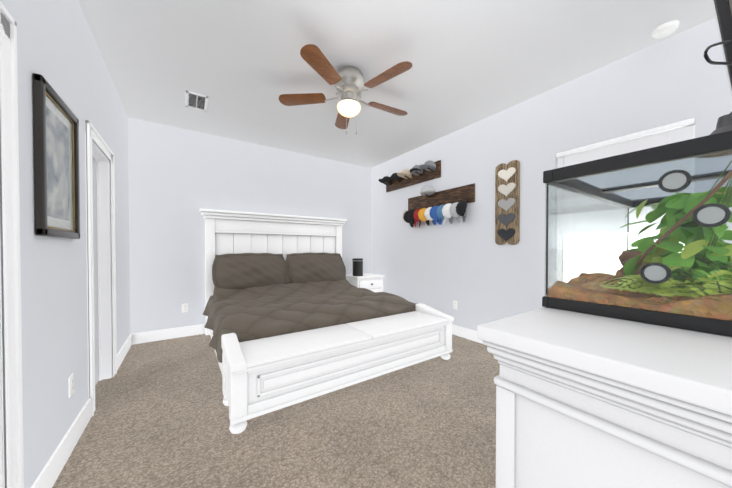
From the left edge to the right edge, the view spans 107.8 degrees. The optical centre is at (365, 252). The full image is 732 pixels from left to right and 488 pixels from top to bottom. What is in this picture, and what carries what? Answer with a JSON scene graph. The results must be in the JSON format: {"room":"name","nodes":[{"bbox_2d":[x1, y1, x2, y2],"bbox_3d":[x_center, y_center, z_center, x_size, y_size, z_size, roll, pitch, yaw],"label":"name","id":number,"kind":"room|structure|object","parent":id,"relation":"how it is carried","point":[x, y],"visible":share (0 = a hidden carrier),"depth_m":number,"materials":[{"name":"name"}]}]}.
{"room":"bedroom","nodes":[
{"label":"bedroom","id":0,"kind":"room"},
{"bbox_2d":[0,0,129,487],"bbox_3d":[-1.666,-0.234,1.360,0.120,2.740,4.410,0,1,-34],"label":"wall","id":1,"kind":"structure","parent":0,"point":[58,50],"depth_m":1.42,"materials":[{"name":"paint"}]},
{"bbox_2d":[33,73,79,238],"bbox_3d":[-1.599,-0.440,1.397,0.030,0.720,0.500,0,1,-34],"label":"picture frame","id":2,"kind":"object","parent":1,"relation":"attached to","point":[56,167],"visible":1,"depth_m":1.34,"materials":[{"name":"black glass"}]},
{"bbox_2d":[0,1,116,487],"bbox_3d":[-1.623,0.120,1.321,0.142,2.032,2.704,0,1,-34],"label":"door frame","id":3,"kind":"structure","parent":1,"relation":"attached to","point":[98,150],"depth_m":1.03,"materials":[{"name":"white wood"}]},
{"bbox_2d":[92,157,98,384],"bbox_3d":[-1.619,0.167,1.324,0.139,1.926,2.504,0,1,-34],"label":"door","id":4,"kind":"structure","parent":3,"relation":"in","point":[95,271],"depth_m":2.29,"materials":[{"name":"white wood"}]},
{"bbox_2d":[31,398,91,487],"bbox_3d":[-1.629,1.067,1.443,0.016,0.135,0.946,0,1,-34],"label":"baseboard","id":5,"kind":"structure","parent":1,"relation":"attached to","point":[47,477],"depth_m":1.42,"materials":[{"name":"white wood"}]},
{"bbox_2d":[68,373,73,397],"bbox_3d":[-1.710,0.769,1.551,0.008,0.116,0.072,0,1,-34],"label":"electrical outlet plate","id":6,"kind":"object","parent":1,"relation":"attached to","point":[71,377],"depth_m":1.54,"materials":[{"name":"plastic"}]},
{"bbox_2d":[117,333,132,369],"bbox_3d":[-2.582,1.050,2.849,0.016,0.135,0.883,0,1,-34],"label":"baseboard","id":7,"kind":"structure","parent":1,"relation":"attached to","point":[125,348],"depth_m":2.83,"materials":[{"name":"white wood"}]},
{"bbox_2d":[128,117,370,333],"bbox_3d":[-1.410,-0.270,4.270,3.810,2.740,0.120,0,1,-34],"label":"wall","id":8,"kind":"structure","parent":0,"point":[179,178],"depth_m":3.60,"materials":[{"name":"paint"}]},
{"bbox_2d":[133,324,204,343],"bbox_3d":[-1.384,1.033,4.221,3.540,0.135,0.016,0,1,-34],"label":"baseboard","id":9,"kind":"structure","parent":8,"relation":"attached to","point":[156,335],"depth_m":3.42,"materials":[{"name":"white wood"}]},
{"bbox_2d":[182,303,187,312],"bbox_3d":[-2.396,0.729,3.536,0.072,0.116,0.008,0,1,-34],"label":"electrical outlet plate","id":10,"kind":"object","parent":8,"relation":"attached to","point":[184,306],"depth_m":3.54,"materials":[{"name":"plastic"}]},
{"bbox_2d":[52,334,499,487],"bbox_3d":[-0.139,1.173,2.413,3.810,0.100,4.650,0,1,-34],"label":"floor","id":11,"kind":"structure","parent":0,"point":[160,418],"depth_m":1.69,"materials":[{"name":"carpet"}]},
{"bbox_2d":[199,209,453,433],"bbox_3d":[-0.640,0.268,3.214,2.224,1.690,2.478,0,1,-34],"label":"bed","id":12,"kind":"object","parent":11,"relation":"on","point":[292,314],"visible":0.98,"depth_m":2.64,"materials":[{"name":"wood"}]},
{"bbox_2d":[203,279,416,362],"bbox_3d":[-0.661,0.622,3.249,2.224,0.392,1.670,0,1,-34],"label":"comforter","id":13,"kind":"object","parent":12,"relation":"on","point":[259,310],"depth_m":2.87,"materials":[{"name":"fabric"}]},
{"bbox_2d":[346,258,384,291],"bbox_3d":[-0.019,0.595,4.831,0.590,0.996,0.470,0,1,-34],"label":"nightstand","id":14,"kind":"object","parent":11,"relation":"on","point":[358,278],"visible":0.44,"depth_m":4.65,"materials":[{"name":"white wood"}]},
{"bbox_2d":[477,307,731,487],"bbox_3d":[1.148,0.666,0.977,1.685,0.948,0.559,0,1,-34],"label":"dresser","id":15,"kind":"object","parent":11,"relation":"on","point":[584,400],"visible":0.88,"depth_m":0.55,"materials":[{"name":"white wood"}]},
{"bbox_2d":[542,112,731,336],"bbox_3d":[1.220,0.112,1.010,1.052,1.058,0.569,0,1,-34],"label":"terrarium","id":16,"kind":"object","parent":15,"relation":"on","point":[661,280],"visible":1,"depth_m":0.77,"materials":[{"name":"clear glass"}]},
{"bbox_2d":[694,112,731,157],"bbox_3d":[1.054,0.115,0.703,0.122,1.058,0.249,0,1,-34],"label":"lamp","id":17,"kind":"object","parent":16,"relation":"attached to","point":[724,123],"depth_m":0.75,"materials":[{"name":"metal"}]},
{"bbox_2d":[78,0,715,167],"bbox_3d":[-0.139,-1.667,2.378,3.810,0.100,4.650,0,1,-34],"label":"ceiling","id":18,"kind":"structure","parent":0,"point":[243,65],"depth_m":2.19,"materials":[{"name":"paint"}]},
{"bbox_2d":[185,90,208,111],"bbox_3d":[-1.811,-1.617,2.858,0.200,0.012,0.350,0,1,-34],"label":"ceiling vent","id":19,"kind":"object","parent":18,"relation":"in","point":[196,101],"visible":1,"depth_m":2.85,"materials":[{"name":"metal"}]},
{"bbox_2d":[279,44,412,134],"bbox_3d":[-0.111,-1.328,2.428,1.220,0.580,1.250,0,1,-34],"label":"ceiling fan","id":20,"kind":"object","parent":18,"relation":"hanging from","point":[348,83],"visible":1,"depth_m":2.32,"materials":[{"name":"brown wood"}]},
{"bbox_2d":[651,20,679,38],"bbox_3d":[2.149,-1.593,1.918,0.136,0.038,0.136,0,1,-34],"label":"smoke detector","id":21,"kind":"object","parent":18,"relation":"attached to","point":[665,29],"visible":1,"depth_m":1.89,"materials":[{"name":"plastic"}]},
{"bbox_2d":[371,18,731,330],"bbox_3d":[1.388,-0.260,3.431,0.120,2.740,4.410,0,1,-34],"label":"wall","id":22,"kind":"structure","parent":0,"point":[474,270],"depth_m":2.89,"materials":[{"name":"paint"}]},
{"bbox_2d":[379,160,440,191],"bbox_3d":[0.606,-1.203,4.218,0.277,0.247,1.230,0,1,-34],"label":"hanger","id":23,"kind":"object","parent":22,"relation":"attached to","point":[425,171],"visible":1,"depth_m":4.15,"materials":[{"name":"brown wood"}]},
{"bbox_2d":[402,183,474,227],"bbox_3d":[0.891,-0.688,3.824,0.261,0.593,1.327,0,1,-34],"label":"hanger","id":24,"kind":"object","parent":22,"relation":"attached to","point":[428,204],"visible":1,"depth_m":3.71,"materials":[{"name":"brown wood"}]},
{"bbox_2d":[453,300,456,309],"bbox_3d":[1.201,0.704,3.605,0.008,0.116,0.072,0,1,-34],"label":"electrical outlet plate","id":25,"kind":"object","parent":22,"relation":"attached to","point":[454,302],"depth_m":3.60,"materials":[{"name":"plastic"}]},
{"bbox_2d":[452,324,482,343],"bbox_3d":[1.332,1.043,3.409,0.016,0.135,4.410,0,1,-34],"label":"baseboard","id":26,"kind":"structure","parent":22,"relation":"attached to","point":[459,331],"depth_m":3.46,"materials":[{"name":"white wood"}]},
{"bbox_2d":[495,160,519,244],"bbox_3d":[1.584,-0.555,3.004,0.030,0.930,0.270,0,1,-34],"label":"heart sign","id":27,"kind":"object","parent":22,"relation":"attached to","point":[507,203],"visible":1,"depth_m":2.98,"materials":[{"name":"brown wood"}]},
{"bbox_2d":[557,124,694,280],"bbox_3d":[2.131,-0.178,2.292,0.130,1.595,0.930,0,1,-34],"label":"window","id":28,"kind":"structure","parent":22,"relation":"in","point":[558,252],"depth_m":2.48,"materials":[{"name":"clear glass"}]},
{"bbox_2d":[556,118,694,234],"bbox_3d":[2.122,-0.573,2.281,0.052,0.802,0.858,0,1,-34],"label":"window blinds","id":29,"kind":"object","parent":28,"relation":"attached to","point":[678,135],"visible":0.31,"depth_m":2.23,"materials":[{"name":"white"}]},
{"bbox_3d":[1.132,-0.224,0.521,3.810,2.740,0.120,0,1,-34],"label":"wall","id":30,"kind":"structure","parent":0,"visible":0},
{"bbox_2d":[703,0,731,96],"bbox_3d":[1.500,-0.638,1.001,1.416,0.957,0.269,0,1,-34],"label":"tv","id":31,"kind":"object","parent":30,"relation":"attached to","point":[723,10],"visible":1,"depth_m":0.83,"materials":[{"name":"black plastic"}]},
{"label":"outside","id":32,"kind":"structure","parent":0,"visible":0},
{"bbox_2d":[563,231,684,281],"bbox_3d":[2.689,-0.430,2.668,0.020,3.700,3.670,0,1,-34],"label":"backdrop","id":33,"kind":"structure","parent":32,"point":[633,234],"depth_m":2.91,"materials":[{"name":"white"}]}
]}

